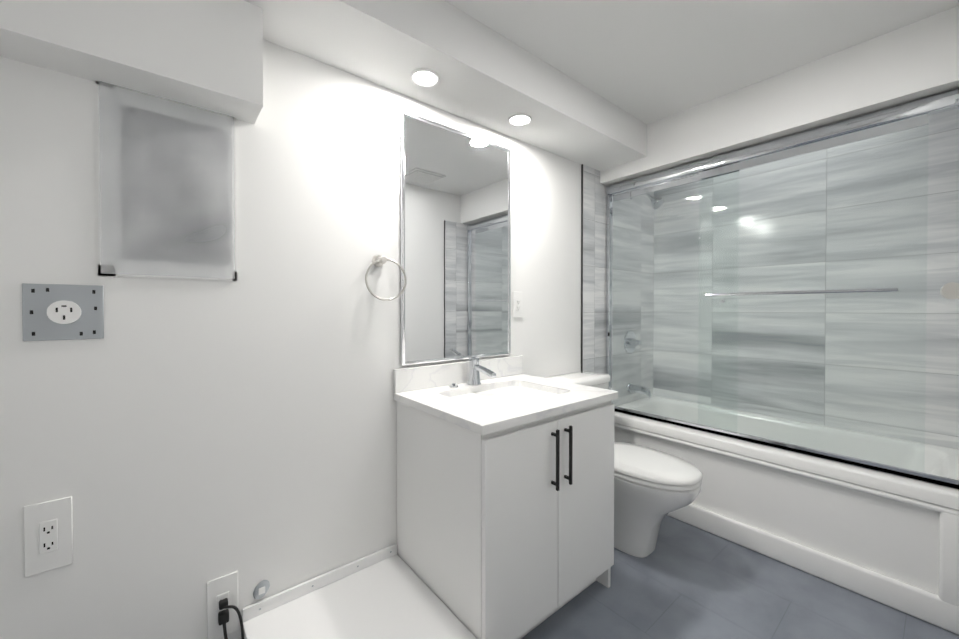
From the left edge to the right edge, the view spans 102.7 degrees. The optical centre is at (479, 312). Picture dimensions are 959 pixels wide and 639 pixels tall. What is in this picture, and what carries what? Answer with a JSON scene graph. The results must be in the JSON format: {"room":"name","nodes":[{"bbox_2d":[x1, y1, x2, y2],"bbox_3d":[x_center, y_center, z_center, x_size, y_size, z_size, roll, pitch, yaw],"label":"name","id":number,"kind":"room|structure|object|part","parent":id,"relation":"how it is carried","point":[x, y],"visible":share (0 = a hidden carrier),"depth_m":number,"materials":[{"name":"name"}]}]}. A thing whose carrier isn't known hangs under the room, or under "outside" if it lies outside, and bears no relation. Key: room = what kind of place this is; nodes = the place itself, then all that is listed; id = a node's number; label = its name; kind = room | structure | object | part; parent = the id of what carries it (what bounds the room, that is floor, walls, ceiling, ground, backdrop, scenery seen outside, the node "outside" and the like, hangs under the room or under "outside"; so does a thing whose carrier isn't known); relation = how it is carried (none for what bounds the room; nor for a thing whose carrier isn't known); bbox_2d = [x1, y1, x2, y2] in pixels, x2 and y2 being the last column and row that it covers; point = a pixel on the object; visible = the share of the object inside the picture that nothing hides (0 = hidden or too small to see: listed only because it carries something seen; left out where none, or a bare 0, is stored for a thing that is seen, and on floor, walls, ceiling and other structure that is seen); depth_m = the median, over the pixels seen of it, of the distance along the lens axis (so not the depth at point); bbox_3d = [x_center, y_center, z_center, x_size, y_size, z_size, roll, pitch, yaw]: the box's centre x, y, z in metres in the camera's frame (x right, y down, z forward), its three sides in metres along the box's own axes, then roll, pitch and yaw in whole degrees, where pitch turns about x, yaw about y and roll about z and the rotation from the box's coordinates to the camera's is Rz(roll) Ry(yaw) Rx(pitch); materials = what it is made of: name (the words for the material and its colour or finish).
{"room":"bathroom","nodes":[
{"label":"bathroom","id":0,"kind":"room"},
{"bbox_2d":[0,39,580,638],"bbox_3d":[-0.135,0.029,1.871,4.030,2.310,0.100,0,1,-39],"label":"wall","id":1,"kind":"structure","parent":0,"point":[182,443],"depth_m":1.27,"materials":[{"name":"white paint"}]},
{"bbox_2d":[23,496,72,576],"bbox_3d":[-1.121,0.581,0.998,0.085,0.181,0.008,0,1,-39],"label":"duplex electrical outlet","id":2,"kind":"object","parent":1,"relation":"attached to","point":[48,535],"visible":1,"depth_m":1.00,"materials":[{"name":"white plastic"}]},
{"bbox_2d":[22,283,103,340],"bbox_3d":[-1.094,-0.002,1.011,0.147,0.146,0.013,0,1,-39],"label":"outlet","id":3,"kind":"object","parent":1,"relation":"attached to","point":[59,312],"visible":1,"depth_m":1.01,"materials":[{"name":"silver metal"}]},
{"bbox_2d":[96,81,236,280],"bbox_3d":[-0.915,-0.375,1.145,0.324,0.543,0.025,0,1,-39],"label":"panel","id":4,"kind":"object","parent":1,"relation":"attached to","point":[166,188],"visible":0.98,"depth_m":1.13,"materials":[{"name":"white"}]},
{"bbox_2d":[207,571,243,638],"bbox_3d":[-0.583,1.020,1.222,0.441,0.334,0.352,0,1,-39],"label":"electrical outlet","id":5,"kind":"object","parent":1,"relation":"attached to","point":[223,613],"visible":1,"depth_m":1.23,"materials":[{"name":"white plastic"}]},
{"bbox_3d":[-0.569,1.085,1.236,0.404,0.203,0.298,0,1,-39],"label":"cord","id":6,"kind":"part","parent":5,"relation":"part of","materials":[{"name":"black rubber"}]},
{"bbox_3d":[-0.644,1.060,1.157,0.184,0.253,0.327,0,1,-39],"label":"cord","id":7,"kind":"part","parent":5,"relation":"part of","materials":[{"name":"black rubber"}]},
{"bbox_2d":[253,580,269,598],"bbox_3d":[-0.744,0.946,1.309,0.049,0.055,0.011,0,1,-39],"label":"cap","id":8,"kind":"object","parent":1,"relation":"attached to","point":[261,589],"visible":1,"depth_m":1.31,"materials":[{"name":"silver metal"}]},
{"bbox_2d":[365,255,406,300],"bbox_3d":[-0.384,-0.143,1.563,0.172,0.190,0.058,0,1,-39],"label":"towel ring","id":9,"kind":"object","parent":1,"relation":"attached to","point":[378,261],"visible":0.94,"depth_m":1.55,"materials":[{"name":"silver metal"}]},
{"bbox_2d":[400,110,510,365],"bbox_3d":[-0.086,-0.319,1.831,0.640,1.083,0.013,0,1,-39],"label":"mirror","id":10,"kind":"object","parent":1,"relation":"attached to","point":[455,197],"visible":1,"depth_m":1.79,"materials":[{"name":"silver metal"}]},
{"bbox_2d":[393,355,522,392],"bbox_3d":[-0.064,0.284,1.851,0.760,0.100,0.020,0,1,-39],"label":"backsplash","id":11,"kind":"structure","parent":1,"relation":"attached to","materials":[{"name":"stone"}]},
{"bbox_2d":[513,292,521,317],"bbox_3d":[0.208,-0.044,2.081,0.073,0.140,0.008,0,1,-39],"label":"outlet","id":12,"kind":"object","parent":1,"relation":"attached to","point":[517,304],"visible":1,"depth_m":2.08,"materials":[{"name":"white plastic"}]},
{"bbox_2d":[581,164,582,370],"bbox_3d":[0.652,0.118,2.446,0.006,2.120,0.011,0,1,-39],"label":"wall tile edge","id":13,"kind":"object","parent":1,"relation":"attached to","point":[582,267],"visible":0.64,"depth_m":2.44,"materials":[{"name":"grey"}]},
{"bbox_2d":[583,165,653,405],"bbox_3d":[1.013,0.115,2.743,0.930,2.120,0.010,0,1,-39],"label":"wall tile","id":14,"kind":"structure","parent":1,"relation":"attached to","point":[594,263],"depth_m":2.72,"materials":[{"name":"tile"}]},
{"bbox_2d":[624,331,640,353],"bbox_3d":[1.127,0.214,2.779,0.170,0.170,0.078,0,1,-39],"label":"shower valve","id":15,"kind":"object","parent":14,"relation":"attached to","point":[629,340],"depth_m":2.78,"materials":[{"name":"silver metal"}]},
{"bbox_2d":[627,383,650,398],"bbox_3d":[1.149,0.559,2.755,0.070,0.089,0.150,0,1,-39],"label":"tub spout","id":16,"kind":"object","parent":14,"relation":"attached to","point":[637,388],"depth_m":2.74,"materials":[{"name":"silver metal"}]},
{"bbox_2d":[630,193,663,208],"bbox_3d":[1.177,-0.804,2.707,0.086,0.171,0.236,0,1,-39],"label":"shower head","id":17,"kind":"object","parent":14,"relation":"attached to","point":[656,203],"depth_m":2.64},
{"bbox_2d":[244,0,646,170],"bbox_3d":[-0.289,-1.027,1.456,3.080,0.190,0.330,0,1,-39],"label":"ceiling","id":18,"kind":"structure","parent":0,"point":[491,79],"depth_m":1.52,"materials":[{"name":"white paint"}]},
{"bbox_2d":[0,0,262,123],"bbox_3d":[-1.123,-0.778,0.891,1.070,0.295,0.150,0,1,-39],"label":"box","id":19,"kind":"object","parent":18,"relation":"attached to","point":[207,55],"visible":1,"depth_m":1.03,"materials":[{"name":"white paint"}]},
{"bbox_2d":[410,68,439,86],"bbox_3d":[-0.215,-0.929,1.517,0.116,0.012,0.116,0,1,-39],"label":"recessed light","id":20,"kind":"object","parent":18,"relation":"in","point":[423,77],"visible":1,"depth_m":1.51,"materials":[{"name":"white plastic"}]},
{"bbox_2d":[508,113,531,125],"bbox_3d":[0.195,-0.933,1.853,0.116,0.012,0.116,0,1,-39],"label":"recessed light","id":21,"kind":"object","parent":18,"relation":"in","point":[520,119],"visible":1,"depth_m":1.85,"materials":[{"name":"white plastic"}]},
{"bbox_2d":[445,0,958,124],"bbox_3d":[0.396,-1.169,1.211,4.030,0.100,1.775,0,1,-39],"label":"ceiling","id":22,"kind":"structure","parent":0,"point":[647,62],"depth_m":1.56,"materials":[{"name":"white paint"}]},
{"bbox_2d":[521,515,958,638],"bbox_3d":[0.396,1.241,1.236,4.030,0.100,1.775,0,1,-39],"label":"floor","id":23,"kind":"structure","parent":0,"point":[683,580],"depth_m":1.56,"materials":[{"name":"tile"}]},
{"bbox_2d":[242,543,476,638],"bbox_3d":[-0.345,1.087,1.178,0.561,0.208,0.717,0,1,-39],"label":"platform","id":24,"kind":"object","parent":23,"relation":"on","point":[386,593],"visible":0.92,"depth_m":1.32,"materials":[{"name":"white"}]},
{"bbox_2d":[393,353,617,638],"bbox_3d":[0.124,0.686,1.625,0.760,1.002,0.613,0,1,-39],"label":"bathroom vanity","id":25,"kind":"object","parent":23,"relation":"on","point":[505,497],"visible":1,"depth_m":1.39,"materials":[{"name":"white wood"}]},
{"bbox_2d":[393,374,617,434],"bbox_3d":[0.116,0.352,1.631,0.760,0.030,0.589,0,1,-39],"label":"countertop","id":26,"kind":"structure","parent":25,"relation":"on","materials":[{"name":"stone"}]},
{"bbox_2d":[467,353,495,384],"bbox_3d":[0.010,0.259,1.760,0.058,0.151,0.169,0,1,-39],"label":"faucet","id":27,"kind":"object","parent":26,"relation":"on","point":[474,367],"depth_m":1.78,"materials":[{"name":"silver metal"}]},
{"bbox_3d":[0.292,0.738,1.421,0.724,0.692,0.018,0,1,-39],"label":"door","id":28,"kind":"part","parent":25,"relation":"part of","materials":[{"name":"white wood"}]},
{"bbox_3d":[0.299,0.522,1.391,0.084,0.215,0.032,0,1,-39],"label":"handle","id":29,"kind":"part","parent":25,"relation":"part of","materials":[{"name":"black metal"}]},
{"bbox_2d":[544,371,702,557],"bbox_3d":[0.733,0.775,2.010,0.488,0.815,0.776,0,1,-39],"label":"toilet","id":30,"kind":"object","parent":23,"relation":"on","point":[653,488],"visible":0.58,"depth_m":1.83,"materials":[{"name":"white ceramic"}]},
{"bbox_3d":[0.562,0.388,2.228,0.470,0.044,0.216,0,1,-39],"label":"tank lid","id":31,"kind":"part","parent":30,"relation":"part of","materials":[{"name":"white ceramic"}]},
{"bbox_3d":[0.561,0.615,2.232,0.450,0.410,0.204,0,1,-39],"label":"tank","id":32,"kind":"part","parent":30,"relation":"part of","materials":[{"name":"white ceramic"}]},
{"bbox_3d":[0.812,0.770,1.927,0.376,0.022,0.542,0,1,-39],"label":"seat","id":33,"kind":"part","parent":30,"relation":"part of","materials":[{"name":"white ceramic"}]},
{"bbox_3d":[0.812,0.741,1.927,0.380,0.032,0.547,0,1,-39],"label":"lid","id":34,"kind":"part","parent":30,"relation":"part of","materials":[{"name":"white ceramic"}]},
{"bbox_2d":[614,395,958,634],"bbox_3d":[1.582,0.920,2.205,0.737,0.520,1.549,0,1,-39],"label":"bathtub","id":35,"kind":"object","parent":23,"relation":"on","point":[890,540],"visible":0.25,"depth_m":1.77,"materials":[{"name":"white ceramic"}]},
{"bbox_2d":[614,406,958,489],"bbox_3d":[1.366,0.644,2.025,0.054,0.034,1.549,0,1,-39],"label":"rail","id":36,"kind":"object","parent":35,"relation":"on","point":[917,475],"visible":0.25,"depth_m":1.78,"materials":[{"name":"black metal"}]},
{"bbox_2d":[606,195,612,402],"bbox_3d":[0.882,-0.082,2.608,0.042,1.428,0.024,0,1,-39],"label":"post","id":37,"kind":"object","parent":36,"relation":"on","point":[609,246],"visible":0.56,"depth_m":2.58,"materials":[{"name":"silver metal"}]},
{"bbox_2d":[606,89,958,472],"bbox_3d":[1.365,-0.108,2.017,0.064,1.482,1.549,0,1,-39],"label":"shower door","id":38,"kind":"structure","parent":36,"relation":"on","point":[941,103],"depth_m":1.85,"materials":[{"name":"clear glass"}]},
{"bbox_3d":[1.138,-0.078,2.315,0.007,1.416,0.735,0,1,-39],"label":"glass","id":39,"kind":"part","parent":38,"relation":"part of","materials":[{"name":"clear glass"}]},
{"bbox_2d":[613,114,928,200],"bbox_3d":[1.334,-0.767,2.049,0.035,0.038,1.385,0,1,-39],"label":"rail","id":40,"kind":"object","parent":38,"relation":"attached to","point":[914,122],"visible":0.93,"depth_m":1.84,"materials":[{"name":"silver metal"}]},
{"bbox_3d":[1.366,-0.820,2.010,0.062,0.060,1.549,0,1,-39],"label":"rail","id":41,"kind":"part","parent":38,"relation":"part of","materials":[{"name":"silver metal"}]},
{"bbox_2d":[705,288,897,295],"bbox_3d":[1.472,-0.096,1.829,0.044,0.015,0.712,0,1,-39],"label":"towel bar","id":42,"kind":"object","parent":38,"relation":"attached to","point":[813,292],"visible":0.98,"depth_m":1.75,"materials":[{"name":"silver metal"}]},
{"bbox_3d":[1.499,-0.073,1.836,0.007,1.416,0.835,0,1,-39],"label":"glass","id":43,"kind":"part","parent":38,"relation":"part of","materials":[{"name":"clear glass"}]},
{"bbox_2d":[600,6,958,185],"bbox_3d":[1.347,-0.992,1.993,0.130,0.270,1.575,0,1,-39],"label":"wall","id":44,"kind":"structure","parent":0,"point":[917,60],"depth_m":1.71,"materials":[{"name":"white paint"}]},
{"bbox_3d":[1.916,0.023,2.469,0.100,2.310,1.575,0,1,-39],"label":"wall","id":45,"kind":"structure","parent":0,"visible":0},
{"bbox_2d":[653,108,958,448],"bbox_3d":[1.873,0.023,2.434,0.010,2.310,1.575,0,1,-39],"label":"wall tile","id":46,"kind":"structure","parent":45,"relation":"attached to","point":[937,360],"depth_m":2.24,"materials":[{"name":"tile"}]},
{"bbox_3d":[0.836,-0.035,0.655,0.022,0.022,0.042,0,1,-39],"label":"door handle","id":47,"kind":"object","parent":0,"visible":0},
{"bbox_2d":[940,282,958,298],"bbox_3d":[0.784,-0.035,0.638,0.125,0.027,0.024,0,1,-39],"label":"lever","id":48,"kind":"object","parent":47,"relation":"attached to","point":[950,290],"visible":1,"depth_m":0.60,"materials":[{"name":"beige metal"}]}
]}

